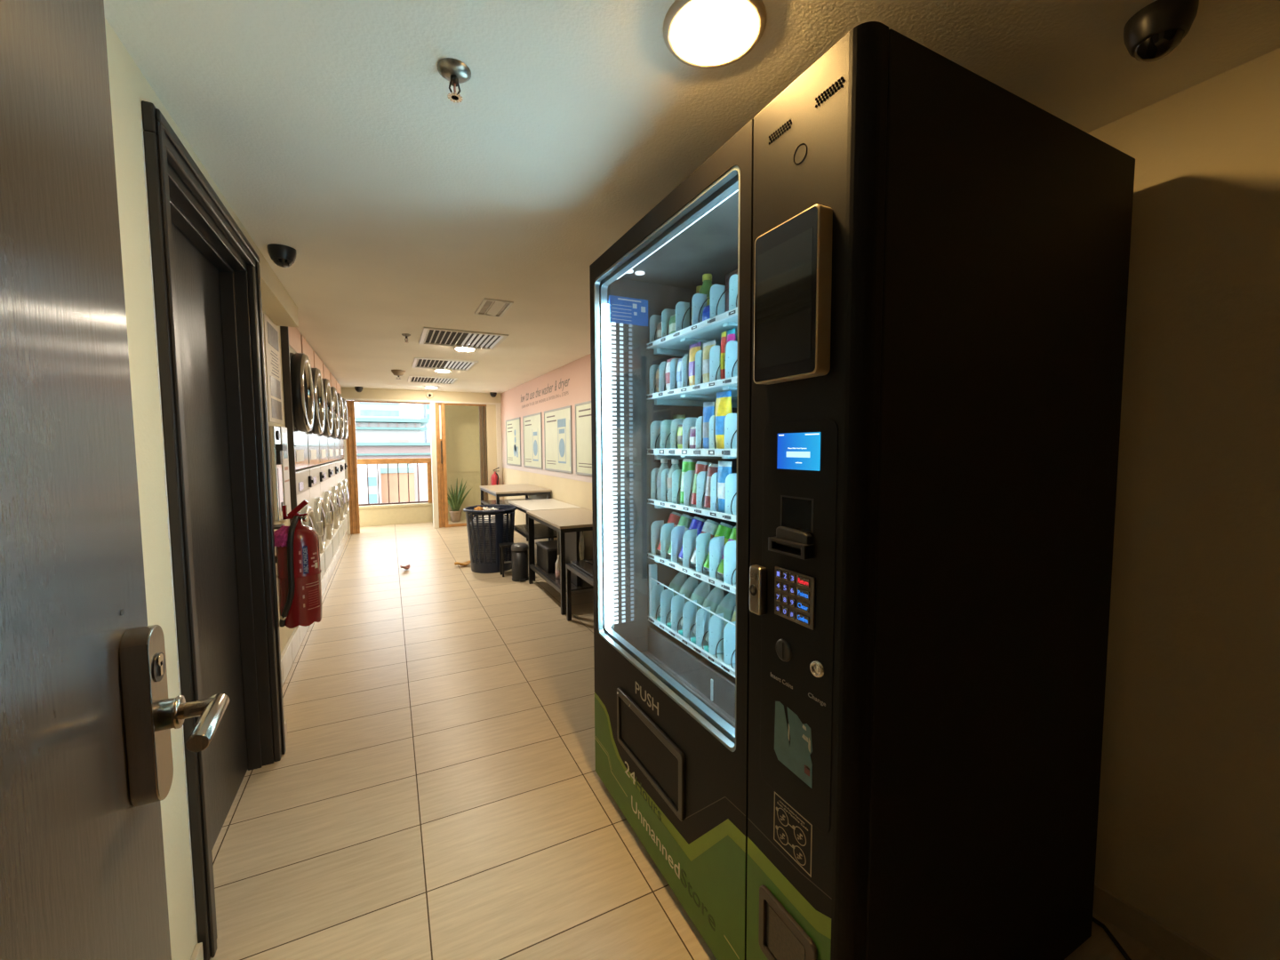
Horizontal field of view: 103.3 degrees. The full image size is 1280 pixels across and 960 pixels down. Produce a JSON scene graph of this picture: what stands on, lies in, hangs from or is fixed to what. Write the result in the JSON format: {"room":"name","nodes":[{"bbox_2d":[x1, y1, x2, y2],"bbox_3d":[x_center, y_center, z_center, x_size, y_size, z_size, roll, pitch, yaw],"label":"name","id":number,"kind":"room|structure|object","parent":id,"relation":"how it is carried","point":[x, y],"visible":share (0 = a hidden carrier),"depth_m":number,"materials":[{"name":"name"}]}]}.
{"room":"laundromat","nodes":[
{"label":"laundromat","id":0,"kind":"room"},
{"bbox_2d":[104,17,298,959],"bbox_3d":[-1.033,0.107,0.897,0.120,2.300,5.110,-2,4,-26],"label":"wall","id":1,"kind":"structure","parent":0,"point":[128,85],"depth_m":1.13,"materials":[{"name":"beige paint"}]},
{"bbox_2d":[190,942,203,959],"bbox_3d":[-0.466,1.276,-0.009,0.014,0.080,2.855,-2,4,-26],"label":"baseboard","id":2,"kind":"structure","parent":1,"relation":"attached to","point":[197,954],"depth_m":1.25,"materials":[{"name":"wood"}]},
{"bbox_2d":[141,100,286,959],"bbox_3d":[-1.383,0.163,1.641,0.150,2.095,1.031,-2,4,-26],"label":"door","id":3,"kind":"structure","parent":1,"relation":"in","point":[207,303],"depth_m":1.74,"materials":[{"name":"wood"}]},
{"bbox_2d":[275,499,322,628],"bbox_3d":[-1.562,0.374,2.307,0.176,0.566,0.193,-1,4,-8],"label":"fire extinguisher","id":4,"kind":"object","parent":1,"relation":"attached to","point":[299,571],"visible":0.98,"depth_m":2.26,"materials":[{"name":"red metal"}]},
{"bbox_2d":[273,525,289,547],"bbox_3d":[-1.587,0.249,2.245,0.106,0.090,0.052,1,4,20],"label":"cloth","id":5,"kind":"object","parent":4,"relation":"on","point":[281,535],"visible":0.88,"depth_m":2.22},
{"bbox_2d":[262,310,295,654],"bbox_3d":[-2.054,-0.006,2.701,0.115,2.300,1.205,-2,4,-26],"label":"wall","id":6,"kind":"structure","parent":0,"point":[284,632],"depth_m":2.98,"materials":[{"name":"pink paint"}]},
{"bbox_2d":[263,313,283,424],"bbox_3d":[-2.140,-0.627,2.963,0.004,0.585,0.410,-2,4,-26],"label":"poster","id":7,"kind":"object","parent":6,"relation":"attached to","point":[271,334],"visible":1,"depth_m":2.93,"materials":[{"name":"paper"}]},
{"bbox_2d":[266,320,278,351],"bbox_3d":[-2.146,-0.835,2.963,0.001,0.120,0.300,-2,4,-26],"label":"picture","id":8,"kind":"object","parent":7,"relation":"on","point":[272,332],"depth_m":2.94},
{"bbox_2d":[270,376,280,399],"bbox_3d":[-2.144,-0.541,2.983,0.001,0.110,0.300,-2,4,-26],"label":"picture","id":9,"kind":"object","parent":7,"relation":"on","point":[275,380],"depth_m":2.97},
{"bbox_2d":[271,398,281,419],"bbox_3d":[-2.143,-0.416,2.991,0.001,0.110,0.300,-2,4,-26],"label":"picture","id":10,"kind":"object","parent":7,"relation":"attached to","point":[276,403],"depth_m":2.98},
{"bbox_2d":[269,425,286,520],"bbox_3d":[-2.054,-0.039,2.891,0.054,0.530,0.160,-2,4,-26],"label":"payment terminal","id":11,"kind":"object","parent":6,"relation":"attached to","point":[276,448],"visible":0.96,"depth_m":2.83,"materials":[{"name":"silver metal"}]},
{"bbox_2d":[279,426,291,520],"bbox_3d":[-2.151,-0.042,3.061,0.030,0.555,0.190,-2,4,-26],"label":"machine","id":12,"kind":"object","parent":6,"relation":"attached to","point":[285,476],"visible":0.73,"depth_m":3.04,"materials":[{"name":"white metal"}]},
{"bbox_2d":[280,532,347,686],"bbox_3d":[-3.400,0.944,4.773,0.796,0.145,5.090,-2,4,-26],"label":"trim","id":13,"kind":"structure","parent":6,"relation":"attached to","point":[293,644],"depth_m":3.26,"materials":[{"name":"white tile"}]},
{"bbox_2d":[280,326,296,522],"bbox_3d":[-2.576,-0.019,3.125,0.755,1.984,0.018,-2,4,-26],"label":"board","id":14,"kind":"object","parent":13,"relation":"on","point":[284,332],"visible":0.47,"depth_m":3.25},
{"bbox_2d":[288,326,315,529],"bbox_3d":[-2.713,-0.066,3.461,0.812,2.034,0.708,-2,4,-26],"label":"stack","id":15,"kind":"object","parent":13,"relation":"on","point":[301,380],"visible":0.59,"depth_m":3.52,"materials":[{"name":"white metal"}]},
{"bbox_2d":[295,469,315,529],"bbox_3d":[-2.713,0.448,3.494,0.806,1.004,0.708,-2,4,-26],"label":"washer","id":16,"kind":"object","parent":15,"relation":"in","point":[304,481],"depth_m":3.63,"materials":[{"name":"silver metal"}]},
{"bbox_2d":[300,335,326,582],"bbox_3d":[-3.033,-0.107,4.105,0.812,2.034,0.708,-2,4,-26],"label":"stack","id":17,"kind":"object","parent":13,"relation":"on","point":[316,502],"visible":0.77,"depth_m":4.20,"materials":[{"name":"silver metal"}]},
{"bbox_2d":[300,465,326,582],"bbox_3d":[-3.033,0.407,4.138,0.806,1.004,0.708,-2,4,-26],"label":"washer","id":18,"kind":"object","parent":17,"relation":"in","point":[316,502],"depth_m":4.22,"materials":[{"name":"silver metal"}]},
{"bbox_2d":[311,351,334,575],"bbox_3d":[-3.353,-0.147,4.749,0.812,2.034,0.708,-2,4,-26],"label":"stack","id":19,"kind":"object","parent":13,"relation":"on","point":[326,494],"visible":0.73,"depth_m":4.84,"materials":[{"name":"silver metal"}]},
{"bbox_2d":[311,464,334,575],"bbox_3d":[-3.353,0.367,4.781,0.806,1.004,0.708,-2,4,-26],"label":"washer","id":20,"kind":"object","parent":19,"relation":"in","point":[327,495],"depth_m":4.85,"materials":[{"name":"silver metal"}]},
{"bbox_2d":[322,362,340,559],"bbox_3d":[-3.673,-0.188,5.392,0.812,2.034,0.708,-2,4,-26],"label":"stack","id":21,"kind":"object","parent":13,"relation":"on","point":[334,490],"visible":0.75,"depth_m":5.49,"materials":[{"name":"silver metal"}]},
{"bbox_2d":[322,462,340,559],"bbox_3d":[-3.673,0.326,5.425,0.806,1.004,0.708,-2,4,-26],"label":"washer","id":22,"kind":"object","parent":21,"relation":"in","point":[332,487],"depth_m":5.50,"materials":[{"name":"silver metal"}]},
{"bbox_2d":[329,372,345,546],"bbox_3d":[-3.993,-0.229,6.036,0.812,2.034,0.708,-2,4,-26],"label":"stack","id":23,"kind":"object","parent":13,"relation":"on","point":[339,484],"visible":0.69,"depth_m":6.12,"materials":[{"name":"silver metal"}]},
{"bbox_2d":[329,460,345,546],"bbox_3d":[-3.993,0.285,6.069,0.806,1.004,0.708,-2,4,-26],"label":"washer","id":24,"kind":"object","parent":23,"relation":"in","point":[340,484],"depth_m":6.14,"materials":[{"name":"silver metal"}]},
{"bbox_2d":[336,380,349,537],"bbox_3d":[-4.313,-0.269,6.680,0.812,2.034,0.708,-2,4,-26],"label":"stack","id":25,"kind":"object","parent":13,"relation":"on","point":[343,479],"visible":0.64,"depth_m":6.78,"materials":[{"name":"silver metal"}]},
{"bbox_2d":[337,459,349,537],"bbox_3d":[-4.313,0.245,6.712,0.806,1.004,0.708,-2,4,-26],"label":"washer","id":26,"kind":"object","parent":25,"relation":"in","point":[342,461],"depth_m":6.80,"materials":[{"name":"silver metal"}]},
{"bbox_2d":[359,502,432,527],"bbox_3d":[-4.643,0.607,8.552,2.220,0.335,0.190,-2,4,-26],"label":"wall","id":27,"kind":"structure","parent":0,"point":[412,513],"depth_m":8.69,"materials":[{"name":"paint"}]},
{"bbox_2d":[357,457,432,505],"bbox_3d":[-4.460,0.037,8.568,1.800,0.793,0.080,-2,4,-26],"label":"balcony railing","id":28,"kind":"object","parent":27,"relation":"on","point":[428,460],"visible":0.47,"depth_m":8.71,"materials":[{"name":"brown wood"}]},
{"bbox_2d":[340,387,500,527],"bbox_3d":[-3.776,-0.449,8.038,3.390,2.500,0.120,-2,4,-26],"label":"wall","id":29,"kind":"structure","parent":0,"point":[346,392],"depth_m":8.32,"materials":[{"name":"beige paint"}]},
{"bbox_2d":[345,400,430,534],"bbox_3d":[-3.917,-0.216,7.975,1.185,2.044,0.114,-2,4,-26],"label":"window","id":30,"kind":"structure","parent":29,"relation":"in","point":[351,441],"depth_m":7.71,"materials":[{"name":"brown wood"}]},
{"bbox_2d":[343,398,503,534],"bbox_3d":[-3.746,-0.225,7.982,3.100,2.060,0.028,-2,4,-26],"label":"trim","id":31,"kind":"structure","parent":29,"relation":"attached to","point":[498,404],"depth_m":8.49,"materials":[{"name":"paint"}]},
{"bbox_2d":[429,402,439,527],"bbox_3d":[-3.352,-0.238,8.251,0.075,2.045,0.140,-2,4,-26],"label":"trim","id":32,"kind":"structure","parent":29,"relation":"attached to","point":[432,407],"depth_m":8.19,"materials":[{"name":"paint"}]},
{"bbox_2d":[434,402,487,527],"bbox_3d":[-2.954,-0.252,8.437,0.798,2.044,0.140,-2,4,-26],"label":"door frame","id":33,"kind":"structure","parent":29,"relation":"in","point":[440,416],"depth_m":8.30,"materials":[{"name":"brown wood"}]},
{"bbox_2d":[438,405,480,520],"bbox_3d":[-3.013,-0.530,9.344,1.480,2.720,0.155,-2,4,-26],"label":"door","id":34,"kind":"structure","parent":0,"point":[461,421],"depth_m":9.18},
{"bbox_2d":[209,519,1166,959],"bbox_3d":[-1.512,1.122,3.933,3.700,0.120,11.250,-2,4,-26],"label":"floor","id":35,"kind":"structure","parent":0,"point":[436,792],"depth_m":1.89,"materials":[{"name":"tile"}]},
{"bbox_2d":[0,0,229,959],"bbox_3d":[-0.384,0.249,0.226,0.130,2.082,0.918,-2,4,-26],"label":"door","id":36,"kind":"structure","parent":35,"relation":"on","point":[88,716],"depth_m":0.48,"materials":[{"name":"metal"}]},
{"bbox_2d":[447,478,471,522],"bbox_3d":[-3.251,0.353,8.919,0.583,0.774,0.260,-2,4,-26],"label":"potted plant","id":37,"kind":"object","parent":35,"relation":"on","point":[456,501],"visible":0.94,"depth_m":8.91,"materials":[{"name":"green plant"}]},
{"bbox_2d":[463,504,516,573],"bbox_3d":[-1.606,0.625,5.471,0.557,0.670,0.557,-2,4,-26],"label":"laundry basket","id":38,"kind":"object","parent":35,"relation":"on","point":[479,567],"visible":0.78,"depth_m":5.28,"materials":[{"name":"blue plastic"}]},
{"bbox_2d":[469,514,511,563],"bbox_3d":[-1.606,0.638,5.472,0.448,0.584,0.448,-2,4,-26],"label":"bag","id":39,"kind":"object","parent":38,"relation":"in","point":[492,515],"visible":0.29,"depth_m":5.30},
{"bbox_2d":[498,542,513,576],"bbox_3d":[-1.355,0.815,5.194,0.150,0.325,0.140,-2,4,-26],"label":"step stool","id":40,"kind":"object","parent":35,"relation":"on","point":[502,546],"visible":0.62,"depth_m":5.14,"materials":[{"name":"black plastic"}]},
{"bbox_2d":[480,483,551,541],"bbox_3d":[-1.602,0.496,6.444,0.648,0.800,1.150,-2,4,-26],"label":"folding table","id":41,"kind":"object","parent":35,"relation":"on","point":[499,491],"visible":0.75,"depth_m":6.27,"materials":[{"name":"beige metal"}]},
{"bbox_2d":[484,498,527,504],"bbox_3d":[-1.603,0.302,6.431,0.566,0.012,1.090,-2,4,-26],"label":"shelf","id":42,"kind":"object","parent":41,"relation":"attached to","point":[501,501],"depth_m":6.63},
{"bbox_2d":[511,542,528,581],"bbox_3d":[-1.181,0.805,5.000,0.170,0.368,0.200,-2,4,-26],"label":"pedal bin","id":43,"kind":"object","parent":35,"relation":"on","point":[519,550],"visible":0.97,"depth_m":4.95,"materials":[{"name":"black metal"}]},
{"bbox_2d":[508,498,580,581],"bbox_3d":[-1.046,0.607,5.474,0.520,0.700,0.990,-2,4,-26],"label":"folding table","id":44,"kind":"object","parent":35,"relation":"on","point":[540,531],"visible":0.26,"depth_m":5.32,"materials":[{"name":"white laminate"}]},
{"bbox_2d":[514,523,557,539],"bbox_3d":[-1.047,0.543,5.470,0.438,0.012,0.930,-2,4,-26],"label":"shelf","id":45,"kind":"object","parent":44,"relation":"attached to","point":[541,531],"depth_m":5.38,"materials":[{"name":"metal"}]},
{"bbox_2d":[526,507,593,615],"bbox_3d":[-0.597,0.667,4.522,0.563,0.700,1.060,-2,4,-26],"label":"folding table","id":46,"kind":"object","parent":35,"relation":"on","point":[579,519],"visible":0.66,"depth_m":4.27,"materials":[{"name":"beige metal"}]},
{"bbox_2d":[535,540,557,573],"bbox_3d":[-0.767,0.707,4.753,0.326,0.218,0.396,-2,4,-26],"label":"crate","id":47,"kind":"object","parent":46,"relation":"on","point":[547,551],"visible":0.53,"depth_m":4.59,"materials":[{"name":"black plastic"}]},
{"bbox_2d":[534,563,593,591],"bbox_3d":[-0.596,0.838,4.533,0.481,0.012,1.000,-2,4,-26],"label":"shelf","id":48,"kind":"object","parent":46,"relation":"attached to","point":[551,576],"depth_m":4.23,"materials":[{"name":"metal"}]},
{"bbox_2d":[557,531,580,585],"bbox_3d":[-0.612,0.618,4.310,0.038,0.453,0.500,-2,4,-26],"label":"board","id":49,"kind":"object","parent":46,"relation":"on","point":[572,540],"visible":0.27,"depth_m":4.18,"materials":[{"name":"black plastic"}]},
{"bbox_2d":[565,559,593,620],"bbox_3d":[-0.077,0.860,3.472,0.540,0.448,1.080,-2,4,-26],"label":"slatted bench","id":50,"kind":"object","parent":35,"relation":"on","point":[587,566],"visible":0.25,"depth_m":3.77,"materials":[{"name":"black metal"}]},
{"bbox_2d":[589,21,1135,959],"bbox_3d":[0.480,0.213,1.592,0.939,1.980,1.218,-2,4,-26],"label":"vending machine","id":51,"kind":"object","parent":35,"relation":"on","point":[891,748],"depth_m":1.03,"materials":[{"name":"black"}]},
{"bbox_2d":[612,297,645,320],"bbox_3d":[-0.040,-0.631,1.883,0.136,0.078,0.001,-2,4,-26],"label":"print","id":52,"kind":"object","parent":51,"relation":"attached to","point":[623,308],"depth_m":1.88},
{"bbox_2d":[656,511,681,551],"bbox_3d":[0.120,0.207,1.967,0.114,0.170,0.058,-2,4,-26],"label":"drink can","id":53,"kind":"object","parent":51,"relation":"on","point":[674,517],"visible":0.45,"depth_m":1.95,"materials":[{"name":"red metal"}]},
{"bbox_2d":[664,357,675,390],"bbox_3d":[0.112,-0.377,1.847,0.044,0.130,0.044,1,4,18],"label":"snack packet","id":54,"kind":"object","parent":51,"relation":"on","point":[668,365],"visible":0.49,"depth_m":1.84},
{"bbox_2d":[676,358,681,388],"bbox_3d":[0.148,-0.367,1.775,0.045,0.120,0.043,1,4,20],"label":"snack packet","id":55,"kind":"object","parent":51,"relation":"on","point":[679,364],"visible":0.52,"depth_m":1.77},
{"bbox_2d":[667,513,693,556],"bbox_3d":[0.155,0.212,1.896,0.114,0.170,0.058,-2,4,-26],"label":"drink can","id":56,"kind":"object","parent":51,"relation":"on","point":[685,520],"visible":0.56,"depth_m":1.88,"materials":[{"name":"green metal"}]},
{"bbox_2d":[680,458,695,504],"bbox_3d":[0.170,0.008,1.794,0.060,0.168,0.048,-2,4,-26],"label":"drink can","id":57,"kind":"object","parent":51,"relation":"on","point":[688,464],"visible":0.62,"depth_m":1.78,"materials":[{"name":"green metal"}]},
{"bbox_2d":[647,520,735,594],"bbox_3d":[0.441,0.257,1.716,0.506,0.163,0.837,-2,4,-26],"label":"tray","id":58,"kind":"object","parent":51,"relation":"on","point":[658,531],"depth_m":1.76,"materials":[{"name":"metal"}]},
{"bbox_2d":[678,516,705,560],"bbox_3d":[0.191,0.216,1.824,0.114,0.170,0.058,-2,4,-26],"label":"drink can","id":59,"kind":"object","parent":51,"relation":"on","point":[697,523],"visible":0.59,"depth_m":1.80,"materials":[{"name":"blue metal"}]},
{"bbox_2d":[648,584,735,677],"bbox_3d":[0.443,0.508,1.733,0.506,0.159,0.837,-2,4,-26],"label":"tray","id":60,"kind":"object","parent":51,"relation":"on","point":[711,631],"depth_m":1.79,"materials":[{"name":"metal"}]},
{"bbox_2d":[647,467,736,521],"bbox_3d":[0.440,0.047,1.702,0.506,0.157,0.837,-2,4,-26],"label":"tray","id":61,"kind":"object","parent":51,"relation":"on","point":[662,499],"depth_m":1.75,"materials":[{"name":"metal"}]},
{"bbox_2d":[647,413,736,459],"bbox_3d":[0.439,-0.138,1.690,0.506,0.150,0.837,-2,4,-26],"label":"tray","id":62,"kind":"object","parent":51,"relation":"on","point":[661,431],"depth_m":1.75,"materials":[{"name":"metal"}]},
{"bbox_2d":[646,340,737,407],"bbox_3d":[0.438,-0.351,1.676,0.506,0.154,0.837,-2,4,-26],"label":"tray","id":63,"kind":"object","parent":51,"relation":"on","point":[687,396],"depth_m":1.74,"materials":[{"name":"metal"}]},
{"bbox_2d":[646,274,737,357],"bbox_3d":[0.437,-0.540,1.663,0.506,0.149,0.837,-2,4,-26],"label":"tray","id":64,"kind":"object","parent":51,"relation":"on","point":[676,344],"depth_m":1.73,"materials":[{"name":"metal"}]},
{"bbox_2d":[688,425,695,448],"bbox_3d":[0.188,-0.137,1.712,0.037,0.090,0.070,-2,4,-26],"label":"snack packet","id":65,"kind":"object","parent":51,"relation":"on","point":[692,432],"visible":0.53,"depth_m":1.70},
{"bbox_2d":[688,341,701,385],"bbox_3d":[0.185,-0.380,1.700,0.037,0.155,0.072,-2,4,-26],"label":"snack packet","id":66,"kind":"object","parent":51,"relation":"on","point":[694,348],"visible":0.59,"depth_m":1.69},
{"bbox_2d":[690,461,711,506],"bbox_3d":[0.210,0.016,1.724,0.078,0.160,0.058,-2,4,-26],"label":"drink can","id":67,"kind":"object","parent":51,"relation":"on","point":[700,466],"visible":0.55,"depth_m":1.71,"materials":[{"name":"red metal"}]},
{"bbox_2d":[690,519,719,566],"bbox_3d":[0.227,0.221,1.750,0.114,0.170,0.058,-2,4,-26],"label":"drink can","id":68,"kind":"object","parent":51,"relation":"on","point":[710,526],"visible":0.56,"depth_m":1.73,"materials":[{"name":"silver metal"}]},
{"bbox_2d":[698,273,712,305],"bbox_3d":[0.231,-0.600,1.743,0.073,0.205,0.072,-2,4,-26],"label":"drink bottle","id":69,"kind":"object","parent":51,"relation":"on","point":[707,278],"visible":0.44,"depth_m":1.72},
{"bbox_2d":[702,339,715,383],"bbox_3d":[0.222,-0.370,1.627,0.038,0.145,0.072,-2,4,-26],"label":"snack packet","id":70,"kind":"object","parent":51,"relation":"on","point":[708,346],"visible":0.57,"depth_m":1.61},
{"bbox_2d":[703,400,715,448],"bbox_3d":[0.224,-0.170,1.638,0.052,0.165,0.047,1,4,21],"label":"snack packet","id":71,"kind":"object","parent":51,"relation":"on","point":[708,407],"visible":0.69,"depth_m":1.62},
{"bbox_2d":[704,463,718,510],"bbox_3d":[0.243,0.023,1.651,0.073,0.155,0.058,-2,4,-26],"label":"drink can","id":72,"kind":"object","parent":51,"relation":"on","point":[712,468],"visible":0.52,"depth_m":1.63,"materials":[{"name":"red metal"}]},
{"bbox_2d":[702,598,721,616],"bbox_3d":[0.246,0.450,1.774,0.137,0.210,0.064,-2,4,-26],"label":"water bottle","id":73,"kind":"object","parent":51,"relation":"on","point":[707,603],"visible":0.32,"depth_m":1.75,"materials":[{"name":"clear plastic"}]},
{"bbox_2d":[703,521,734,570],"bbox_3d":[0.263,0.225,1.679,0.114,0.170,0.058,-2,4,-26],"label":"drink can","id":74,"kind":"object","parent":51,"relation":"on","point":[724,529],"visible":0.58,"depth_m":1.66,"materials":[{"name":"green metal"}]},
{"bbox_2d":[720,331,726,379],"bbox_3d":[0.260,-0.377,1.577,0.020,0.165,0.021,0,4,12],"label":"snack packet","id":75,"kind":"object","parent":51,"relation":"on","point":[723,334],"visible":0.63,"depth_m":1.57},
{"bbox_2d":[714,390,732,448],"bbox_3d":[0.259,-0.177,1.566,0.056,0.190,0.059,1,4,15],"label":"snack packet","id":76,"kind":"object","parent":51,"relation":"on","point":[724,407],"visible":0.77,"depth_m":1.54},
{"bbox_2d":[717,461,731,512],"bbox_3d":[0.263,0.024,1.573,0.051,0.165,0.051,1,4,18],"label":"snack packet","id":77,"kind":"object","parent":51,"relation":"on","point":[724,468],"visible":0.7,"depth_m":1.56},
{"bbox_2d":[715,604,733,624],"bbox_3d":[0.281,0.455,1.702,0.137,0.210,0.064,-2,4,-26],"label":"water bottle","id":78,"kind":"object","parent":51,"relation":"on","point":[728,614],"visible":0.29,"depth_m":1.68,"materials":[{"name":"clear plastic"}]},
{"bbox_2d":[717,525,735,576],"bbox_3d":[0.298,0.230,1.609,0.114,0.170,0.058,-2,4,-26],"label":"drink can","id":79,"kind":"object","parent":51,"relation":"on","point":[732,537],"visible":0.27,"depth_m":1.59,"materials":[{"name":"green metal"}]},
{"bbox_2d":[725,269,737,311],"bbox_3d":[0.304,-0.588,1.663,0.037,0.190,0.088,-2,4,-26],"label":"snack packet","id":80,"kind":"object","parent":51,"relation":"on","point":[735,272],"visible":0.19,"depth_m":1.66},
{"bbox_2d":[1092,916,1131,959],"bbox_3d":[1.304,1.222,1.153,0.092,0.013,0.563,-2,4,-23],"label":"power cord","id":81,"kind":"object","parent":35,"relation":"on","point":[1105,928],"visible":0.65,"depth_m":1.34,"materials":[{"name":"black rubber"}]},
{"bbox_2d":[103,0,1279,393],"bbox_3d":[-1.348,-1.230,3.419,3.700,0.360,10.450,-2,4,-26],"label":"ceiling","id":82,"kind":"structure","parent":0,"point":[331,130],"depth_m":1.28,"materials":[{"name":"paint"}]},
{"bbox_2d":[267,243,296,267],"bbox_3d":[-1.546,-0.961,2.191,0.104,0.080,0.104,-2,4,-26],"label":"dome camera","id":83,"kind":"object","parent":82,"relation":"attached to","point":[283,256],"visible":1,"depth_m":2.16,"materials":[{"name":"black plastic"}]},
{"bbox_2d":[407,376,458,383],"bbox_3d":[-2.740,-1.321,6.692,0.588,0.019,0.610,-2,4,-26],"label":"ceiling vent","id":84,"kind":"object","parent":82,"relation":"in","point":[411,379],"visible":0.97,"depth_m":6.70,"materials":[{"name":"white metal"}]},
{"bbox_2d":[411,357,478,370],"bbox_3d":[-2.075,-1.226,5.367,0.600,0.019,0.640,-2,4,-26],"label":"ceiling vent","id":85,"kind":"object","parent":82,"relation":"in","point":[418,362],"visible":0.98,"depth_m":5.36,"materials":[{"name":"white metal"}]},
{"bbox_2d":[437,57,471,103],"bbox_3d":[-0.419,-0.897,1.146,0.072,0.061,0.072,-2,4,-26],"label":"sprinkler","id":86,"kind":"object","parent":82,"relation":"attached to","point":[453,70],"visible":1,"depth_m":1.14,"materials":[{"name":"silver metal"}]},
{"bbox_2d":[418,327,508,350],"bbox_3d":[-1.429,-1.132,4.073,0.608,0.019,0.620,-2,4,-26],"label":"ceiling vent","id":87,"kind":"object","parent":82,"relation":"in","point":[429,335],"visible":0.98,"depth_m":4.05,"materials":[{"name":"white metal"}]},
{"bbox_2d":[474,297,513,317],"bbox_3d":[-0.909,-1.067,3.144,0.170,0.015,0.370,-2,4,-26],"label":"ceiling hatch","id":88,"kind":"object","parent":82,"relation":"attached to","point":[488,307],"visible":1,"depth_m":3.13,"materials":[{"name":"white plastic"}]},
{"bbox_2d":[663,0,766,68],"bbox_3d":[0.150,-0.909,1.030,0.208,0.024,0.208,-2,4,-26],"label":"recessed light","id":89,"kind":"object","parent":82,"relation":"in","point":[700,34],"visible":1,"depth_m":1.01,"materials":[{"name":"white"}]},
{"bbox_2d":[1123,0,1199,62],"bbox_3d":[1.027,-0.880,1.003,0.104,0.080,0.104,-2,4,-26],"label":"dome camera","id":90,"kind":"object","parent":82,"relation":"attached to","point":[1156,29],"visible":1,"depth_m":0.98,"materials":[{"name":"black plastic"}]},
{"bbox_2d":[500,48,1279,959],"bbox_3d":[-0.047,-0.215,4.174,0.150,2.500,10.130,-2,4,-26],"label":"wall","id":91,"kind":"structure","parent":0,"point":[1188,830],"depth_m":1.22,"materials":[{"name":"beige paint"}]},
{"bbox_2d":[500,353,591,482],"bbox_3d":[-0.978,-0.662,5.845,0.005,1.252,6.195,-2,4,-26],"label":"wall mural","id":92,"kind":"object","parent":91,"relation":"attached to","point":[570,384],"visible":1,"depth_m":6.03,"materials":[{"name":"pink"}]},
{"bbox_2d":[505,416,521,466],"bbox_3d":[-1.953,-0.582,7.806,0.012,0.715,0.960,-2,4,-26],"label":"poster","id":93,"kind":"object","parent":92,"relation":"attached to","point":[513,426],"visible":1,"depth_m":7.77,"materials":[{"name":"paper"}]},
{"bbox_2d":[522,412,542,469],"bbox_3d":[-1.442,-0.517,6.778,0.012,0.715,0.940,-2,4,-26],"label":"poster","id":94,"kind":"object","parent":92,"relation":"attached to","point":[532,424],"visible":1,"depth_m":6.74,"materials":[{"name":"paper"}]},
{"bbox_2d":[544,405,572,473],"bbox_3d":[-0.945,-0.454,5.777,0.012,0.715,1.020,-2,4,-26],"label":"poster","id":95,"kind":"object","parent":92,"relation":"attached to","point":[557,422],"visible":1,"depth_m":5.72,"materials":[{"name":"paper"}]},
{"bbox_2d":[575,400,591,476],"bbox_3d":[-0.433,-0.389,4.749,0.012,0.715,1.020,-2,4,-26],"label":"poster","id":96,"kind":"object","parent":92,"relation":"attached to","point":[583,436],"visible":0.34,"depth_m":4.99,"materials":[{"name":"paper"}]},
{"bbox_2d":[513,529,1220,959],"bbox_3d":[-0.106,0.996,4.205,0.012,0.080,10.100,-2,4,-26],"label":"baseboard","id":97,"kind":"structure","parent":91,"relation":"attached to","point":[1155,935],"depth_m":1.32,"materials":[{"name":"wood"}]},
{"label":"outside","id":98,"kind":"structure","parent":0,"visible":0},
{"bbox_2d":[355,417,428,442],"bbox_3d":[-28.268,9.478,42.529,19.000,28.420,19.900,-2,4,-26],"label":"building","id":99,"kind":"structure","parent":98,"point":[367,429],"depth_m":36.07,"materials":[{"name":"white"}]},
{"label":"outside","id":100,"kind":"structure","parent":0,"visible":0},
{"bbox_2d":[358,402,400,417],"bbox_3d":[-58.877,0.494,116.116,7.800,47.000,20.100,-2,4,-26],"label":"tower block","id":101,"kind":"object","parent":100,"point":[365,410],"visible":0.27,"depth_m":106.09,"materials":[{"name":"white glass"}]},
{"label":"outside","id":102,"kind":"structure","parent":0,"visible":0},
{"bbox_2d":[420,404,430,442],"bbox_3d":[-50.442,-4.057,131.207,9.800,54.000,20.100,-2,4,-26],"label":"tower block","id":103,"kind":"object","parent":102,"point":[424,408],"visible":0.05,"depth_m":120.04,"materials":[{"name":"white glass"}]},
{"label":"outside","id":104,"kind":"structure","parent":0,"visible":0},
{"bbox_2d":[356,439,431,458],"bbox_3d":[-18.094,10.769,34.022,27.000,26.850,4.300,-2,4,-26],"label":"building","id":105,"kind":"structure","parent":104,"point":[396,448],"depth_m":32.31,"materials":[{"name":"concrete"}]},
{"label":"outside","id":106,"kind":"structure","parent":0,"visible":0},
{"bbox_2d":[357,464,381,503],"bbox_3d":[-16.764,12.033,25.396,7.650,25.450,9.050,-2,4,-26],"label":"building","id":107,"kind":"structure","parent":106,"point":[362,469],"depth_m":22.11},
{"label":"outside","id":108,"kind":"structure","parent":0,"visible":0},
{"bbox_2d":[380,463,415,503],"bbox_3d":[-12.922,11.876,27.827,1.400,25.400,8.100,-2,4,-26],"label":"building","id":109,"kind":"structure","parent":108,"point":[393,477],"depth_m":23.52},
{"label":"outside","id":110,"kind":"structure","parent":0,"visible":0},
{"bbox_2d":[408,463,427,501],"bbox_3d":[-9.427,11.652,30.166,6.950,25.500,7.000,-2,4,-26],"label":"building","id":111,"kind":"structure","parent":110,"point":[422,467],"depth_m":24.87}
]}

